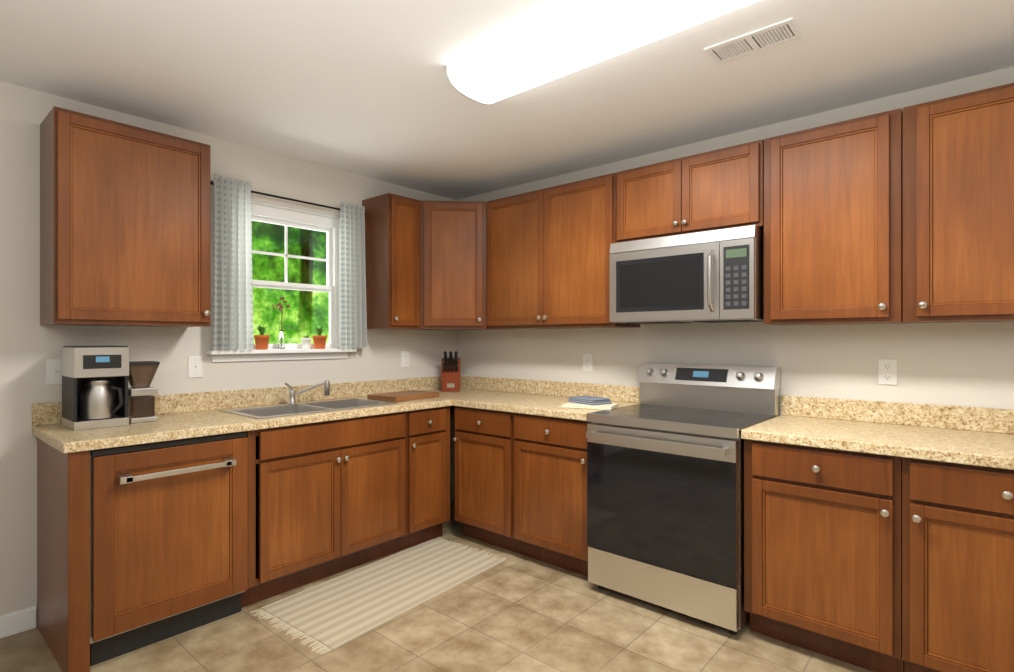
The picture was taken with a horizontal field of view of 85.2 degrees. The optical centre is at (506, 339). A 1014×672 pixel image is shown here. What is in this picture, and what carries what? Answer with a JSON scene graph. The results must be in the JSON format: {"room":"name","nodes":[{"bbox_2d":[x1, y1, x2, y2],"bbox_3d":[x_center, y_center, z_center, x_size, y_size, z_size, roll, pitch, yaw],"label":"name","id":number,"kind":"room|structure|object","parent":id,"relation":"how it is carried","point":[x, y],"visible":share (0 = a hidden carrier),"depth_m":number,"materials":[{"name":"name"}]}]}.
{"room":"kitchen","nodes":[
{"label":"kitchen","id":0,"kind":"room"},
{"bbox_2d":[0,81,455,626],"bbox_3d":[-2.183,0.086,2.574,0.150,2.440,5.200,0,0,41],"label":"wall","id":1,"kind":"structure","parent":0,"point":[29,344],"depth_m":2.66,"materials":[{"name":"beige paint"}]},
{"bbox_2d":[0,606,35,637],"bbox_3d":[-2.984,1.258,1.531,0.014,0.096,2.574,0,0,41],"label":"baseboard","id":2,"kind":"structure","parent":1,"relation":"attached to","point":[16,622],"depth_m":2.45,"materials":[{"name":"white"}]},
{"bbox_2d":[46,359,61,384],"bbox_3d":[-2.089,0.149,2.555,0.016,0.116,0.072,0,0,41],"label":"switch plate","id":3,"kind":"object","parent":1,"relation":"attached to","point":[53,371],"visible":0.9,"depth_m":2.55,"materials":[{"name":"white plastic"}]},
{"bbox_2d":[40,106,209,326],"bbox_3d":[-1.795,-0.524,2.632,0.350,0.916,0.620,0,0,41],"label":"upper cabinet","id":4,"kind":"object","parent":1,"relation":"attached to","point":[124,224],"visible":1,"depth_m":2.49,"materials":[{"name":"brown wood"}]},
{"bbox_2d":[188,356,202,377],"bbox_3d":[-1.697,0.149,3.004,0.016,0.116,0.072,0,0,41],"label":"switch plate","id":5,"kind":"object","parent":1,"relation":"attached to","point":[195,366],"visible":1,"depth_m":3.00,"materials":[{"name":"white plastic"}]},
{"bbox_2d":[32,375,503,453],"bbox_3d":[-1.035,0.360,3.270,0.660,0.142,2.638,0,0,41],"label":"countertop","id":6,"kind":"structure","parent":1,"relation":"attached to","point":[183,415],"depth_m":2.87,"materials":[{"name":"stone"}]},
{"bbox_2d":[62,346,128,430],"bbox_3d":[-1.874,0.209,2.510,0.250,0.361,0.200,0,0,41],"label":"coffee maker","id":7,"kind":"object","parent":6,"relation":"on","point":[94,387],"visible":1,"depth_m":2.44,"materials":[{"name":"silver metal"}]},
{"bbox_2d":[128,361,159,422],"bbox_3d":[-1.757,0.248,2.640,0.128,0.284,0.128,0,0,41],"label":"coffee grinder","id":8,"kind":"object","parent":6,"relation":"on","point":[141,400],"visible":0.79,"depth_m":2.60,"materials":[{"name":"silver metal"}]},
{"bbox_2d":[285,380,329,403],"bbox_3d":[-1.212,0.317,3.326,0.132,0.134,0.256,0,0,41],"label":"faucet","id":9,"kind":"object","parent":6,"relation":"on","point":[292,393],"visible":1,"depth_m":3.32,"materials":[{"name":"silver metal"}]},
{"bbox_2d":[219,398,398,451],"bbox_3d":[-1.119,0.475,3.185,0.476,0.181,0.856,0,0,41],"label":"sink","id":10,"kind":"object","parent":6,"relation":"in","point":[267,411],"visible":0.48,"depth_m":3.22,"materials":[{"name":"silver metal"}]},
{"bbox_2d":[367,390,438,401],"bbox_3d":[-0.684,0.374,3.669,0.270,0.032,0.400,0,0,35],"label":"cutting board","id":11,"kind":"object","parent":6,"relation":"on","point":[400,396],"visible":0.92,"depth_m":3.58,"materials":[{"name":"brown wood"}]},
{"bbox_2d":[441,351,460,391],"bbox_3d":[-0.425,0.238,4.180,0.140,0.303,0.234,0,0,-4],"label":"knife block","id":12,"kind":"object","parent":6,"relation":"on","point":[451,375],"visible":1,"depth_m":4.12,"materials":[{"name":"brown wood"}]},
{"bbox_2d":[206,348,355,361],"bbox_3d":[-1.355,0.093,3.385,0.119,0.066,0.920,0,0,41],"label":"window sill","id":13,"kind":"structure","parent":1,"relation":"attached to","point":[257,355],"depth_m":3.32,"materials":[{"name":"white"}]},
{"bbox_2d":[254,325,269,349],"bbox_3d":[-1.451,-0.018,3.265,0.085,0.154,0.096,0,0,41],"label":"plant pot","id":14,"kind":"object","parent":13,"relation":"on","point":[261,341],"visible":1,"depth_m":3.24,"materials":[{"name":"orange ceramic"}]},
{"bbox_2d":[272,297,289,348],"bbox_3d":[-1.375,-0.101,3.359,0.074,0.320,0.101,0,0,41],"label":"vase","id":15,"kind":"object","parent":13,"relation":"on","point":[281,343],"visible":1,"depth_m":3.35,"materials":[{"name":"clear glass"}]},
{"bbox_2d":[301,336,310,348],"bbox_3d":[-1.265,0.016,3.475,0.060,0.085,0.060,0,0,41],"label":"plant pot","id":16,"kind":"object","parent":13,"relation":"on","point":[306,342],"visible":1,"depth_m":3.45,"materials":[{"name":"white ceramic"}]},
{"bbox_2d":[312,326,326,348],"bbox_3d":[-1.205,-0.017,3.547,0.089,0.151,0.097,0,0,41],"label":"plant pot","id":17,"kind":"object","parent":13,"relation":"on","point":[319,340],"visible":1,"depth_m":3.52,"materials":[{"name":"orange ceramic"}]},
{"bbox_2d":[210,181,365,215],"bbox_3d":[-1.320,-0.859,3.393,0.072,0.034,1.027,0,0,41],"label":"curtain rod","id":18,"kind":"object","parent":1,"relation":"attached to","point":[280,197],"visible":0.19,"depth_m":3.36,"materials":[{"name":"black metal"}]},
{"bbox_2d":[213,174,253,349],"bbox_3d":[-1.524,-0.421,3.071,0.051,0.955,0.226,0,0,41],"label":"curtain","id":19,"kind":"object","parent":18,"relation":"hanging from","point":[232,301],"visible":1,"depth_m":3.08,"materials":[{"name":"fabric"}]},
{"bbox_2d":[340,202,366,347],"bbox_3d":[-1.014,-0.421,3.654,0.052,0.955,0.220,0,0,41],"label":"curtain","id":20,"kind":"object","parent":18,"relation":"hanging from","point":[353,323],"visible":0.98,"depth_m":3.65,"materials":[{"name":"fabric"}]},
{"bbox_2d":[239,201,341,349],"bbox_3d":[-1.374,-0.369,3.475,0.114,0.898,0.688,0,0,41],"label":"window","id":21,"kind":"structure","parent":1,"relation":"in","point":[286,217],"depth_m":3.57,"materials":[{"name":"white"}]},
{"bbox_2d":[362,193,419,328],"bbox_3d":[-0.785,-0.518,3.789,0.350,0.888,0.258,0,0,41],"label":"upper cabinet","id":22,"kind":"object","parent":1,"relation":"attached to","point":[392,241],"visible":0.96,"depth_m":3.69,"materials":[{"name":"brown wood"}]},
{"bbox_2d":[401,351,408,366],"bbox_3d":[-0.754,0.146,4.091,0.008,0.116,0.072,0,0,41],"label":"electrical outlet plate","id":23,"kind":"object","parent":1,"relation":"attached to","point":[404,358],"visible":1,"depth_m":4.08,"materials":[{"name":"white plastic"}]},
{"bbox_2d":[0,500,873,671],"bbox_3d":[-0.242,1.356,0.881,5.300,0.100,5.500,0,0,41],"label":"floor","id":24,"kind":"structure","parent":0,"point":[514,612],"depth_m":2.38,"materials":[{"name":"tile"}]},
{"bbox_2d":[37,438,89,671],"bbox_3d":[-1.884,0.869,2.330,0.614,0.874,0.069,0,0,41],"label":"end panel","id":25,"kind":"object","parent":24,"relation":"on","point":[63,552],"visible":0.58,"depth_m":2.15,"materials":[{"name":"brown wood"}]},
{"bbox_2d":[90,431,247,665],"bbox_3d":[-1.631,0.872,2.564,0.634,0.868,0.610,0,0,41],"label":"dishwasher","id":26,"kind":"object","parent":24,"relation":"on","point":[168,539],"visible":0.9,"depth_m":2.36,"materials":[{"name":"brown wood"}]},
{"bbox_2d":[241,411,405,607],"bbox_3d":[-1.132,0.869,3.167,0.646,0.874,0.948,0,0,41],"label":"base cabinet","id":27,"kind":"object","parent":24,"relation":"on","point":[326,498],"visible":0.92,"depth_m":2.93,"materials":[{"name":"brown wood"}]},
{"bbox_2d":[250,537,505,654],"bbox_3d":[-0.607,1.302,2.958,0.586,0.006,1.290,0,0,38],"label":"rug","id":28,"kind":"object","parent":24,"relation":"on","point":[335,613],"visible":1,"depth_m":2.82,"materials":[{"name":"beige fabric"}]},
{"bbox_2d":[398,407,445,550],"bbox_3d":[-0.710,0.869,3.651,0.646,0.874,0.332,0,0,41],"label":"base cabinet","id":29,"kind":"object","parent":24,"relation":"on","point":[425,473],"visible":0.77,"depth_m":3.46,"materials":[{"name":"brown wood"}]},
{"bbox_2d":[439,406,449,536],"bbox_3d":[-0.459,0.869,3.675,0.200,0.874,0.032,0,0,41],"label":"cabinet filler","id":30,"kind":"object","parent":24,"relation":"on","point":[447,466],"visible":0.29,"depth_m":3.61,"materials":[{"name":"brown wood"}]},
{"bbox_2d":[453,406,521,553],"bbox_3d":[0.028,0.869,3.663,0.505,0.874,0.646,0,0,41],"label":"base cabinet","id":31,"kind":"object","parent":24,"relation":"on","point":[483,439],"visible":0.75,"depth_m":3.44,"materials":[{"name":"brown wood"}]},
{"bbox_2d":[514,413,591,575],"bbox_3d":[0.428,0.869,3.313,0.554,0.874,0.646,0,0,41],"label":"base cabinet","id":32,"kind":"object","parent":24,"relation":"on","point":[550,490],"visible":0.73,"depth_m":3.10,"materials":[{"name":"brown wood"}]},
{"bbox_2d":[586,363,779,634],"bbox_3d":[0.897,0.724,2.842,0.764,1.165,0.708,0,0,41],"label":"range","id":33,"kind":"object","parent":24,"relation":"on","point":[665,492],"visible":0.98,"depth_m":2.63,"materials":[{"name":"silver metal"}]},
{"bbox_2d":[744,439,903,671],"bbox_3d":[1.431,0.869,2.438,0.564,0.874,0.646,0,0,41],"label":"base cabinet","id":34,"kind":"object","parent":24,"relation":"on","point":[823,551],"visible":0.81,"depth_m":2.21,"materials":[{"name":"brown wood"}]},
{"bbox_2d":[902,457,1013,671],"bbox_3d":[1.863,0.869,2.061,0.578,0.874,0.646,0,0,41],"label":"base cabinet","id":35,"kind":"object","parent":24,"relation":"on","point":[957,567],"visible":0.9,"depth_m":1.93,"materials":[{"name":"brown wood"}]},
{"bbox_2d":[0,0,1013,199],"bbox_3d":[-0.242,-1.184,0.881,5.300,0.100,5.500,0,0,41],"label":"ceiling","id":36,"kind":"structure","parent":0,"point":[365,88],"depth_m":2.35,"materials":[{"name":"white paint"}]},
{"bbox_2d":[445,0,759,104],"bbox_3d":[0.311,-1.089,1.998,1.235,0.088,0.312,0,0,41],"label":"light fixture","id":37,"kind":"object","parent":36,"relation":"attached to","point":[587,33],"visible":1,"depth_m":1.97,"materials":[{"name":"white plastic"}]},
{"bbox_2d":[704,17,803,64],"bbox_3d":[0.936,-1.130,2.099,0.315,0.006,0.155,0,0,41],"label":"ceiling vent","id":38,"kind":"object","parent":36,"relation":"in","point":[770,36],"visible":1,"depth_m":2.09,"materials":[{"name":"white metal"}]},
{"bbox_2d":[456,66,1013,415],"bbox_3d":[1.516,0.086,2.897,5.300,2.440,0.150,0,0,41],"label":"wall","id":39,"kind":"structure","parent":0,"point":[969,364],"depth_m":2.82,"materials":[{"name":"beige paint"}]},
{"bbox_2d":[401,200,513,329],"bbox_3d":[-0.385,-0.518,4.033,0.634,0.888,0.629,0,0,41],"label":"upper cabinet","id":40,"kind":"object","parent":39,"relation":"attached to","point":[453,265],"visible":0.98,"depth_m":3.81,"materials":[{"name":"brown wood"}]},
{"bbox_2d":[456,378,639,420],"bbox_3d":[0.257,0.360,3.471,1.024,0.142,0.639,0,0,41],"label":"countertop","id":41,"kind":"structure","parent":39,"relation":"attached to","point":[523,396],"depth_m":3.59,"materials":[{"name":"stone"}]},
{"bbox_2d":[560,402,618,409],"bbox_3d":[0.479,0.381,3.192,0.300,0.018,0.210,0,0,23],"label":"towel","id":42,"kind":"object","parent":41,"relation":"on","point":[586,406],"visible":0.79,"depth_m":3.11,"materials":[{"name":"beige fabric"}]},
{"bbox_2d":[568,395,611,404],"bbox_3d":[0.483,0.355,3.234,0.150,0.032,0.220,0,0,-35],"label":"towel","id":43,"kind":"object","parent":42,"relation":"on","point":[589,400],"visible":0.98,"depth_m":3.17,"materials":[{"name":"grey fabric"}]},
{"bbox_2d":[487,173,639,329],"bbox_3d":[0.326,-0.518,3.598,1.011,0.888,0.350,0,0,41],"label":"upper cabinet","id":44,"kind":"object","parent":39,"relation":"attached to","point":[548,258],"visible":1,"depth_m":3.45,"materials":[{"name":"brown wood"}]},
{"bbox_2d":[583,354,592,371],"bbox_3d":[0.534,0.153,3.648,0.072,0.116,0.008,0,0,41],"label":"electrical outlet plate","id":45,"kind":"object","parent":39,"relation":"attached to","point":[587,362],"visible":1,"depth_m":3.64,"materials":[{"name":"white plastic"}]},
{"bbox_2d":[616,139,763,242],"bbox_3d":[1.010,-0.754,3.002,0.796,0.416,0.350,0,0,41],"label":"upper cabinet","id":46,"kind":"object","parent":39,"relation":"attached to","point":[722,188],"visible":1,"depth_m":2.86,"materials":[{"name":"brown wood"}]},
{"bbox_2d":[609,225,763,323],"bbox_3d":[0.979,-0.316,2.966,0.776,0.448,0.444,0,0,41],"label":"microwave","id":47,"kind":"object","parent":46,"relation":"attached to","point":[714,276],"visible":1,"depth_m":2.79,"materials":[{"name":"silver metal"}]},
{"bbox_2d":[764,108,906,324],"bbox_3d":[1.516,-0.518,2.560,0.540,0.888,0.350,0,0,41],"label":"upper cabinet","id":48,"kind":"object","parent":39,"relation":"attached to","point":[833,223],"visible":1,"depth_m":2.44,"materials":[{"name":"brown wood"}]},
{"bbox_2d":[741,395,1013,469],"bbox_3d":[1.654,0.360,2.254,1.146,0.142,0.635,0,0,41],"label":"countertop","id":49,"kind":"structure","parent":39,"relation":"attached to","point":[978,436],"depth_m":2.34,"materials":[{"name":"stone"}]},
{"bbox_2d":[878,359,896,384],"bbox_3d":[1.774,0.151,2.567,0.072,0.116,0.008,0,0,41],"label":"electrical outlet plate","id":50,"kind":"object","parent":39,"relation":"attached to","point":[887,371],"visible":1,"depth_m":2.56,"materials":[{"name":"white plastic"}]},
{"bbox_2d":[903,83,1013,322],"bbox_3d":[1.950,-0.518,2.181,0.604,0.888,0.350,0,0,41],"label":"upper cabinet","id":51,"kind":"object","parent":39,"relation":"attached to","point":[958,208],"visible":1,"depth_m":2.16,"materials":[{"name":"brown wood"}]},
{"label":"outside","id":52,"kind":"structure","parent":0,"visible":0},
{"bbox_2d":[252,221,328,343],"bbox_3d":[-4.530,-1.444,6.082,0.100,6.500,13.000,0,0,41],"label":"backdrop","id":53,"kind":"structure","parent":52,"point":[317,312],"depth_m":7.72,"materials":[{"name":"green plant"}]}
]}

